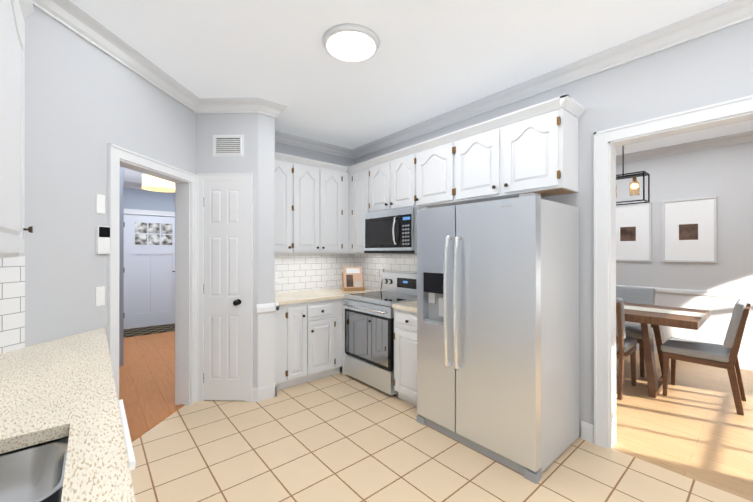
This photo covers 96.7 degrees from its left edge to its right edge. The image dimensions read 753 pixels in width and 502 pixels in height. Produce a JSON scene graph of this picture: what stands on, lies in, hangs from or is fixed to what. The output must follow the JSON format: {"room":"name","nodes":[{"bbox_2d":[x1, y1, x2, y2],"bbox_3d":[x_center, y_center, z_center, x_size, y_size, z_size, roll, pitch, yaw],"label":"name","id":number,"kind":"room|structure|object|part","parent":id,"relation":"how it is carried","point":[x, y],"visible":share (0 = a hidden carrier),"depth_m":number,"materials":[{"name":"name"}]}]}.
{"room":"kitchen","nodes":[
{"label":"kitchen","id":0,"kind":"room"},
{"bbox_2d":[19,5,195,346],"bbox_3d":[-1.787,0.003,2.382,0.120,2.750,2.520,0,0,5],"label":"wall","id":1,"kind":"structure","parent":0,"point":[86,102],"depth_m":1.95,"materials":[{"name":"grey paint"}]},
{"bbox_2d":[0,256,24,353],"bbox_3d":[-1.793,0.256,1.489,0.008,0.460,0.400,0,0,5],"label":"backsplash","id":2,"kind":"structure","parent":1,"relation":"attached to","point":[12,303],"depth_m":1.63,"materials":[{"name":"tile"}]},
{"bbox_2d":[0,0,33,257],"bbox_3d":[-1.403,-0.532,1.078,0.341,1.114,0.846,0,0,-40],"label":"upper cabinet","id":3,"kind":"object","parent":1,"relation":"attached to","point":[14,14],"visible":1,"depth_m":1.04,"materials":[{"name":"white paint"}]},
{"bbox_2d":[96,286,104,305],"bbox_3d":[-1.743,0.285,2.114,0.008,0.120,0.060,0,0,5],"label":"dimmer switch","id":4,"kind":"object","parent":1,"relation":"attached to","point":[100,296],"visible":1,"depth_m":2.11,"materials":[{"name":"white plastic"}]},
{"bbox_2d":[96,194,104,213],"bbox_3d":[-1.744,-0.297,2.115,0.006,0.120,0.060,0,0,5],"label":"switch plate","id":5,"kind":"object","parent":1,"relation":"attached to","point":[100,203],"visible":1,"depth_m":2.11,"materials":[{"name":"white plastic"}]},
{"bbox_2d":[95,226,109,253],"bbox_3d":[-1.736,-0.070,2.127,0.021,0.175,0.090,0,0,5],"label":"thermostat","id":6,"kind":"object","parent":1,"relation":"attached to","point":[102,239],"visible":1,"depth_m":2.11,"materials":[{"name":"white plastic"}]},
{"bbox_2d":[32,0,199,112],"bbox_3d":[-1.698,-1.322,2.191,0.088,0.100,1.809,0,0,5],"label":"crown molding","id":7,"kind":"structure","parent":1,"relation":"attached to","point":[71,16],"depth_m":2.16,"materials":[{"name":"white paint"}]},
{"bbox_2d":[107,143,252,404],"bbox_3d":[-1.512,0.333,2.627,0.677,2.092,0.959,0,0,5],"label":"door frame","id":8,"kind":"structure","parent":1,"relation":"attached to","point":[115,154],"depth_m":3.00,"materials":[{"name":"white paint"}]},
{"bbox_2d":[119,167,123,365],"bbox_3d":[-3.846,0.083,4.880,0.120,2.600,2.300,0,0,-40],"label":"wall","id":9,"kind":"structure","parent":0,"point":[121,282],"depth_m":4.03,"materials":[{"name":"grey paint"}]},
{"bbox_2d":[124,168,143,182],"bbox_3d":[-2.685,-1.268,4.167,2.640,0.100,5.396,0,0,-40],"label":"ceiling","id":10,"kind":"structure","parent":0,"point":[132,175],"depth_m":5.46,"materials":[{"name":"white paint"}]},
{"bbox_2d":[142,174,174,191],"bbox_3d":[-2.880,-1.017,4.457,0.400,0.399,0.400,0,0,-40],"label":"drum pendant light","id":11,"kind":"object","parent":10,"relation":"hanging from","point":[151,183],"visible":0.54,"depth_m":4.31,"materials":[{"name":"beige"}]},
{"bbox_2d":[119,323,178,437],"bbox_3d":[-2.656,1.412,4.128,2.640,0.060,5.486,0,0,-40],"label":"floor","id":12,"kind":"structure","parent":0,"point":[147,382],"depth_m":3.62,"materials":[{"name":"brown wood"}]},
{"bbox_2d":[124,323,174,337],"bbox_3d":[-3.841,1.379,5.920,1.040,0.012,0.640,0,0,-40],"label":"doormat","id":13,"kind":"object","parent":12,"relation":"on","point":[148,330],"visible":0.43,"depth_m":5.78,"materials":[{"name":"grey fabric"}]},
{"bbox_2d":[131,404,184,441],"bbox_3d":[-1.767,1.375,2.624,0.050,0.008,0.761,0,0,5],"label":"threshold strip","id":14,"kind":"object","parent":12,"relation":"on","point":[151,426],"visible":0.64,"depth_m":2.66,"materials":[{"name":"brown wood"}]},
{"bbox_2d":[124,188,174,216],"bbox_3d":[-4.311,0.086,6.074,2.640,2.600,0.120,0,0,-40],"label":"wall","id":15,"kind":"structure","parent":0,"point":[140,199],"depth_m":6.12,"materials":[{"name":"grey paint"}]},
{"bbox_2d":[124,214,174,328],"bbox_3d":[-4.107,0.367,6.181,0.902,2.022,0.070,0,0,-40],"label":"entry door","id":16,"kind":"structure","parent":15,"relation":"in","point":[149,270],"depth_m":6.13,"materials":[{"name":"white paint"}]},
{"bbox_2d":[124,209,174,216],"bbox_3d":[-4.093,0.321,6.165,1.090,2.130,0.024,0,0,-40],"label":"door frame","id":17,"kind":"structure","parent":15,"relation":"attached to","point":[147,212],"depth_m":6.11,"materials":[{"name":"white paint"}]},
{"bbox_2d":[124,181,174,192],"bbox_3d":[-4.259,-1.165,5.984,2.600,0.100,0.088,0,0,-40],"label":"crown molding","id":18,"kind":"structure","parent":15,"relation":"attached to","point":[133,185],"depth_m":5.93,"materials":[{"name":"white paint"}]},
{"bbox_2d":[196,113,257,400],"bbox_3d":[-1.378,0.005,3.146,0.580,2.750,0.120,0,0,2],"label":"wall","id":19,"kind":"structure","parent":0,"point":[208,126],"depth_m":3.08,"materials":[{"name":"grey paint"}]},
{"bbox_2d":[203,180,244,399],"bbox_3d":[-1.393,0.359,3.067,0.308,2.018,0.291,0,0,-40],"label":"pantry door","id":20,"kind":"structure","parent":19,"relation":"in","point":[224,293],"depth_m":3.07,"materials":[{"name":"white paint"}]},
{"bbox_2d":[196,98,257,113],"bbox_3d":[-1.364,-1.321,3.044,0.614,0.100,0.088,0,0,2],"label":"crown molding","id":21,"kind":"structure","parent":19,"relation":"attached to","point":[225,105],"depth_m":3.04,"materials":[{"name":"white paint"}]},
{"bbox_2d":[213,135,243,156],"bbox_3d":[-1.365,-0.970,3.080,0.290,0.200,0.014,0,0,2],"label":"air vent","id":22,"kind":"object","parent":19,"relation":"in","point":[228,145],"visible":1,"depth_m":3.08,"materials":[{"name":"white metal"}]},
{"bbox_2d":[252,387,257,401],"bbox_3d":[-1.115,1.317,3.069,0.060,0.125,0.014,0,0,2],"label":"baseboard","id":23,"kind":"structure","parent":19,"relation":"attached to","point":[254,394],"depth_m":3.06,"materials":[{"name":"white paint"}]},
{"bbox_2d":[258,312,274,387],"bbox_3d":[-1.028,0.917,3.126,0.164,0.675,0.004,0,0,-40],"label":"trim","id":24,"kind":"structure","parent":19,"relation":"attached to","point":[266,348],"depth_m":3.12,"materials":[{"name":"white paint"}]},
{"bbox_2d":[256,302,278,313],"bbox_3d":[-1.015,0.535,3.120,0.210,0.090,0.030,0,0,-40],"label":"trim","id":25,"kind":"structure","parent":19,"relation":"attached to","point":[266,308],"depth_m":3.10,"materials":[{"name":"white paint"}]},
{"bbox_2d":[258,383,276,401],"bbox_3d":[-1.021,1.317,3.124,0.179,0.125,0.014,0,0,-40],"label":"baseboard","id":26,"kind":"structure","parent":19,"relation":"attached to","point":[266,392],"depth_m":3.11,"materials":[{"name":"white paint"}]},
{"bbox_2d":[258,98,287,116],"bbox_3d":[-0.980,-1.320,3.116,0.282,0.100,0.088,0,0,-40],"label":"crown molding","id":27,"kind":"structure","parent":19,"relation":"attached to","point":[269,108],"depth_m":3.10,"materials":[{"name":"white paint"}]},
{"bbox_2d":[258,113,274,303],"bbox_3d":[-1.246,0.005,3.385,0.160,2.750,0.670,0,0,-40],"label":"pantry column","id":28,"kind":"structure","parent":0,"point":[266,208],"depth_m":3.13,"materials":[{"name":"grey paint"}]},
{"bbox_2d":[275,142,353,172],"bbox_3d":[-0.984,0.007,4.126,1.900,2.750,0.120,0,0,-40],"label":"wall","id":29,"kind":"structure","parent":0,"point":[309,154],"depth_m":4.20,"materials":[{"name":"grey paint"}]},
{"bbox_2d":[275,152,348,253],"bbox_3d":[-0.858,-0.506,3.928,1.130,1.075,0.340,0,0,-40],"label":"upper cabinet","id":30,"kind":"object","parent":29,"relation":"attached to","point":[311,206],"visible":0.88,"depth_m":3.83,"materials":[{"name":"white paint"}]},
{"bbox_2d":[275,130,353,158],"bbox_3d":[-0.829,-1.318,4.124,1.430,0.100,0.088,0,0,-40],"label":"crown molding","id":31,"kind":"structure","parent":29,"relation":"attached to","point":[299,141],"depth_m":4.14,"materials":[{"name":"white paint"}]},
{"bbox_2d":[275,254,353,292],"bbox_3d":[-0.855,0.262,4.152,1.427,0.460,0.006,0,0,-40],"label":"backsplash","id":32,"kind":"structure","parent":29,"relation":"attached to","point":[301,272],"depth_m":4.17,"materials":[{"name":"tile"}]},
{"bbox_2d":[328,269,332,277],"bbox_3d":[-0.596,0.297,4.364,0.070,0.114,0.008,0,0,-40],"label":"electrical outlet","id":33,"kind":"object","parent":32,"relation":"attached to","point":[330,273],"visible":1,"depth_m":4.36,"materials":[{"name":"white plastic"}]},
{"bbox_2d":[70,0,752,155],"bbox_3d":[1.521,-1.422,2.282,6.600,0.100,6.180,0,0,-40],"label":"ceiling","id":34,"kind":"structure","parent":0,"point":[429,59],"depth_m":2.27,"materials":[{"name":"white paint"}]},
{"bbox_2d":[322,23,379,61],"bbox_3d":[-0.167,-1.355,2.206,0.380,0.034,0.380,0,0,-40],"label":"light","id":35,"kind":"object","parent":34,"relation":"in","point":[348,42],"visible":1,"depth_m":2.15,"materials":[{"name":"white paint"}]},
{"bbox_2d":[616,146,649,205],"bbox_3d":[2.485,-0.940,3.864,0.232,0.855,1.012,0,0,-40],"label":"dining pendant light","id":36,"kind":"object","parent":34,"relation":"hanging from","point":[635,187],"visible":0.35,"depth_m":3.55,"materials":[{"name":"black metal"}]},
{"bbox_2d":[130,367,751,501],"bbox_3d":[0.314,1.406,1.249,3.430,0.060,6.180,0,0,-40],"label":"floor","id":37,"kind":"structure","parent":0,"point":[339,437],"depth_m":2.17,"materials":[{"name":"beige tile"}]},
{"bbox_2d":[51,438,68,443],"bbox_3d":[-1.099,0.948,0.920,0.590,0.854,0.690,0,0,-40],"label":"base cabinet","id":38,"kind":"object","parent":37,"relation":"on","point":[63,441],"depth_m":0.97,"materials":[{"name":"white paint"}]},
{"bbox_2d":[118,399,135,469],"bbox_3d":[-0.870,0.901,1.122,0.058,0.750,0.600,0,0,-40],"label":"dishwasher","id":39,"kind":"object","parent":38,"relation":"attached to","point":[130,453],"visible":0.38,"depth_m":1.06,"materials":[{"name":"white plastic"}]},
{"bbox_2d":[59,485,62,501],"bbox_3d":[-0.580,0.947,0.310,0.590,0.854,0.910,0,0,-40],"label":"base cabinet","id":40,"kind":"object","parent":37,"relation":"on","point":[61,488],"depth_m":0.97,"materials":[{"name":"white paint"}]},
{"bbox_2d":[0,327,135,501],"bbox_3d":[-0.514,0.501,0.234,0.608,0.035,4.505,0,0,-40],"label":"countertop","id":41,"kind":"structure","parent":40,"relation":"on","point":[57,388],"depth_m":1.02,"materials":[{"name":"stone"}]},
{"bbox_2d":[0,436,68,501],"bbox_3d":[-0.773,0.624,0.522,0.450,0.200,0.800,0,0,-40],"label":"sink basin","id":42,"kind":"object","parent":41,"relation":"in","point":[33,473],"visible":0.69,"depth_m":0.88,"materials":[{"name":"silver metal"}]},
{"bbox_2d":[275,298,341,389],"bbox_3d":[-0.876,0.954,3.703,0.815,0.854,0.654,0,0,-40],"label":"base cabinet","id":43,"kind":"object","parent":37,"relation":"on","point":[308,341],"visible":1,"depth_m":3.46,"materials":[{"name":"white paint"}]},
{"bbox_2d":[275,288,381,304],"bbox_3d":[-0.648,0.509,3.908,1.426,0.035,0.643,0,0,-40],"label":"countertop","id":44,"kind":"structure","parent":43,"relation":"on","point":[305,296],"depth_m":3.69,"materials":[{"name":"stone"}]},
{"bbox_2d":[341,266,364,290],"bbox_3d":[-0.292,0.343,4.184,0.270,0.295,0.164,0,0,-16],"label":"cookbook stand","id":45,"kind":"object","parent":44,"relation":"on","point":[352,278],"visible":1,"depth_m":4.16,"materials":[{"name":"brown wood"}]},
{"bbox_2d":[342,298,346,374],"bbox_3d":[-0.134,0.954,3.932,0.606,0.854,0.055,0,0,-40],"label":"filler panel","id":46,"kind":"object","parent":37,"relation":"on","point":[343,338],"visible":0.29,"depth_m":3.74,"materials":[{"name":"white paint"}]},
{"bbox_2d":[343,272,416,395],"bbox_3d":[0.105,0.816,3.588,0.676,1.130,0.763,0,0,-40],"label":"range","id":47,"kind":"object","parent":37,"relation":"on","point":[369,347],"depth_m":3.41,"materials":[{"name":"silver metal"}]},
{"bbox_3d":[-0.131,0.580,3.388,0.056,0.021,0.664,0,0,-40],"label":"kitchen range handle","id":48,"kind":"part","parent":47,"relation":"part of","materials":[{"name":"silver metal"}]},
{"bbox_2d":[394,308,416,406],"bbox_3d":[0.511,0.953,3.138,0.654,0.854,0.410,0,0,-40],"label":"base cabinet","id":49,"kind":"object","parent":37,"relation":"on","point":[405,354],"visible":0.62,"depth_m":2.98,"materials":[{"name":"white paint"}]},
{"bbox_2d":[392,301,416,311],"bbox_3d":[0.516,0.507,3.144,0.643,0.035,0.406,0,0,-40],"label":"countertop","id":50,"kind":"structure","parent":49,"relation":"on","point":[410,306],"depth_m":3.00,"materials":[{"name":"stone"}]},
{"bbox_2d":[417,193,578,483],"bbox_3d":[0.881,0.516,2.553,0.798,1.725,0.955,0,0,-40],"label":"fridge","id":51,"kind":"object","parent":37,"relation":"on","point":[507,394],"depth_m":2.24,"materials":[{"name":"silver metal"}]},
{"bbox_3d":[0.542,0.366,2.398,0.080,0.963,0.113,0,0,-40],"label":"fridge handle","id":52,"kind":"part","parent":51,"relation":"part of","materials":[{"name":"silver metal"}]},
{"bbox_2d":[354,19,752,436],"bbox_3d":[1.658,0.003,2.396,0.120,2.750,6.180,0,0,-40],"label":"wall","id":53,"kind":"structure","parent":0,"point":[711,68],"depth_m":2.29,"materials":[{"name":"grey paint"}]},
{"bbox_2d":[347,161,366,253],"bbox_3d":[-0.115,-0.506,4.122,0.337,1.074,0.422,0,0,-40],"label":"upper cabinet","id":54,"kind":"object","parent":53,"relation":"attached to","point":[357,172],"depth_m":4.04,"materials":[{"name":"white paint"}]},
{"bbox_2d":[354,254,416,289],"bbox_3d":[0.291,0.261,3.903,0.006,0.460,1.858,0,0,-40],"label":"backsplash","id":55,"kind":"structure","parent":53,"relation":"attached to","point":[370,264],"depth_m":4.18,"materials":[{"name":"tile"}]},
{"bbox_2d":[376,270,379,278],"bbox_3d":[0.016,0.297,4.215,0.008,0.114,0.070,0,0,-40],"label":"electrical outlet","id":56,"kind":"object","parent":55,"relation":"attached to","point":[377,274],"visible":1,"depth_m":4.21,"materials":[{"name":"white plastic"}]},
{"bbox_2d":[367,146,410,253],"bbox_3d":[0.258,-0.507,3.683,0.337,1.074,0.731,0,0,-40],"label":"upper cabinet","id":57,"kind":"object","parent":53,"relation":"attached to","point":[388,175],"depth_m":3.61,"materials":[{"name":"white paint"}]},
{"bbox_2d":[364,206,421,253],"bbox_3d":[0.226,-0.202,3.622,0.452,0.456,0.758,0,0,-40],"label":"microwave","id":58,"kind":"object","parent":57,"relation":"attached to","point":[378,235],"depth_m":3.45,"materials":[{"name":"silver metal"}]},
{"bbox_3d":[0.185,-0.202,3.369,0.063,0.296,0.024,0,0,-40],"label":"mounted microwave handle","id":59,"kind":"part","parent":58,"relation":"part of","materials":[{"name":"silver metal"}]},
{"bbox_2d":[411,133,450,207],"bbox_3d":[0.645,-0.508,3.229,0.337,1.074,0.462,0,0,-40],"label":"upper cabinet","id":60,"kind":"object","parent":53,"relation":"attached to","point":[430,159],"depth_m":3.16,"materials":[{"name":"white paint"}]},
{"bbox_2d":[451,94,584,205],"bbox_3d":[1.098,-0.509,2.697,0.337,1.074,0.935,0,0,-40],"label":"upper cabinet","id":61,"kind":"object","parent":53,"relation":"attached to","point":[533,148],"depth_m":2.51,"materials":[{"name":"white paint"}]},
{"bbox_3d":[1.295,-0.434,2.507,0.260,0.003,0.270,0,0,-40],"label":"right wall cabinet panel","id":62,"kind":"part","parent":61,"relation":"part of","materials":[{"name":"white wood"}]},
{"bbox_2d":[352,0,752,158],"bbox_3d":[1.617,-1.322,2.286,0.088,0.100,6.060,0,0,-40],"label":"crown molding","id":63,"kind":"structure","parent":53,"relation":"attached to","point":[719,17],"depth_m":2.38,"materials":[{"name":"white paint"}]},
{"bbox_2d":[581,421,593,442],"bbox_3d":[1.535,1.316,2.434,0.014,0.125,0.080,0,0,-40],"label":"baseboard","id":64,"kind":"structure","parent":53,"relation":"attached to","point":[587,431],"depth_m":2.43,"materials":[{"name":"white paint"}]},
{"bbox_2d":[594,95,752,448],"bbox_3d":[1.890,0.265,2.107,0.148,2.225,0.870,0,0,-40],"label":"door frame","id":65,"kind":"structure","parent":53,"relation":"attached to","point":[733,107],"depth_m":2.34,"materials":[{"name":"white paint"}]},
{"bbox_2d":[612,350,752,501],"bbox_3d":[2.852,1.410,3.358,3.170,0.060,4.900,0,0,-40],"label":"floor","id":66,"kind":"structure","parent":0,"point":[693,424],"depth_m":2.64,"materials":[{"name":"beige wood"}]},
{"bbox_2d":[616,303,635,399],"bbox_3d":[2.306,0.930,3.419,0.554,0.900,0.450,0,0,-40],"label":"frame","id":67,"kind":"object","parent":66,"relation":"on","point":[621,355],"visible":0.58,"depth_m":3.13,"materials":[{"name":"brown wood"}]},
{"bbox_2d":[616,298,637,352],"bbox_3d":[2.320,0.701,3.431,0.548,0.526,0.470,0,0,-40],"label":"seat","id":68,"kind":"object","parent":67,"relation":"on","point":[629,343],"visible":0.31,"depth_m":3.16,"materials":[{"name":"fabric"}]},
{"bbox_2d":[628,321,653,377],"bbox_3d":[2.979,0.931,3.992,0.554,0.900,0.450,0,0,-40],"label":"frame","id":69,"kind":"object","parent":66,"relation":"on","point":[642,361],"visible":0.08,"depth_m":3.66,"materials":[{"name":"brown wood"}]},
{"bbox_2d":[616,286,654,338],"bbox_3d":[2.965,0.702,3.981,0.548,0.526,0.470,0,0,-40],"label":"seat","id":70,"kind":"object","parent":69,"relation":"on","point":[637,295],"visible":0.25,"depth_m":4.02,"materials":[{"name":"fabric"}]},
{"bbox_2d":[624,302,709,397],"bbox_3d":[2.517,0.996,3.822,0.880,0.770,1.760,0,0,-40],"label":"dining table","id":71,"kind":"object","parent":66,"relation":"on","point":[646,320],"visible":0.48,"depth_m":3.21,"materials":[{"name":"brown wood"}]},
{"bbox_2d":[624,305,705,316],"bbox_3d":[2.517,0.608,3.823,0.280,0.004,1.760,0,0,-40],"label":"table runner","id":72,"kind":"object","parent":71,"relation":"on","point":[684,313],"visible":0.36,"depth_m":3.35,"materials":[{"name":"fabric"}]},
{"bbox_2d":[662,303,750,415],"bbox_3d":[3.080,0.930,3.130,0.450,0.900,0.554,0,0,-40],"label":"frame","id":73,"kind":"object","parent":66,"relation":"on","point":[732,366],"visible":0.85,"depth_m":2.94,"materials":[{"name":"brown wood"}]},
{"bbox_2d":[661,298,746,362],"bbox_3d":[3.068,0.700,3.144,0.470,0.526,0.548,0,0,-40],"label":"seat","id":74,"kind":"object","parent":73,"relation":"on","point":[704,350],"visible":0.88,"depth_m":3.01,"materials":[{"name":"fabric"}]},
{"bbox_2d":[616,141,752,293],"bbox_3d":[4.013,0.007,4.349,0.120,2.750,4.900,0,0,-40],"label":"wall","id":75,"kind":"structure","parent":0,"point":[724,174],"depth_m":4.17,"materials":[{"name":"white paint"}]},
{"bbox_2d":[616,202,651,260],"bbox_3d":[3.571,-0.262,4.753,0.029,0.810,0.522,0,0,-40],"label":"picture frame","id":76,"kind":"object","parent":75,"relation":"attached to","point":[633,232],"visible":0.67,"depth_m":4.70,"materials":[{"name":"white"}]},
{"bbox_2d":[616,285,752,299],"bbox_3d":[3.957,0.527,4.300,0.028,0.070,4.700,0,0,-40],"label":"trim","id":77,"kind":"structure","parent":75,"relation":"attached to","point":[707,293],"depth_m":4.17,"materials":[{"name":"white paint"}]},
{"bbox_2d":[616,131,752,163],"bbox_3d":[3.934,-1.318,4.285,0.088,0.100,4.700,0,0,-40],"label":"crown molding","id":78,"kind":"structure","parent":75,"relation":"attached to","point":[738,138],"depth_m":4.24,"materials":[{"name":"white paint"}]},
{"bbox_2d":[625,293,752,359],"bbox_3d":[3.966,0.909,4.307,0.006,0.695,4.700,0,0,-40],"label":"wainscot","id":79,"kind":"structure","parent":75,"relation":"attached to","point":[713,328],"depth_m":4.12,"materials":[{"name":"white paint"}]},
{"bbox_2d":[662,196,716,262],"bbox_3d":[3.981,-0.263,4.272,0.029,0.810,0.508,0,0,-40],"label":"picture frame","id":80,"kind":"object","parent":75,"relation":"attached to","point":[689,229],"visible":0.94,"depth_m":4.26,"materials":[{"name":"white"}]},
{"bbox_2d":[636,343,752,370],"bbox_3d":[3.962,1.319,4.303,0.014,0.125,4.700,0,0,-40],"label":"baseboard","id":81,"kind":"structure","parent":75,"relation":"attached to","point":[746,364],"depth_m":3.91,"materials":[{"name":"white paint"}]}
]}

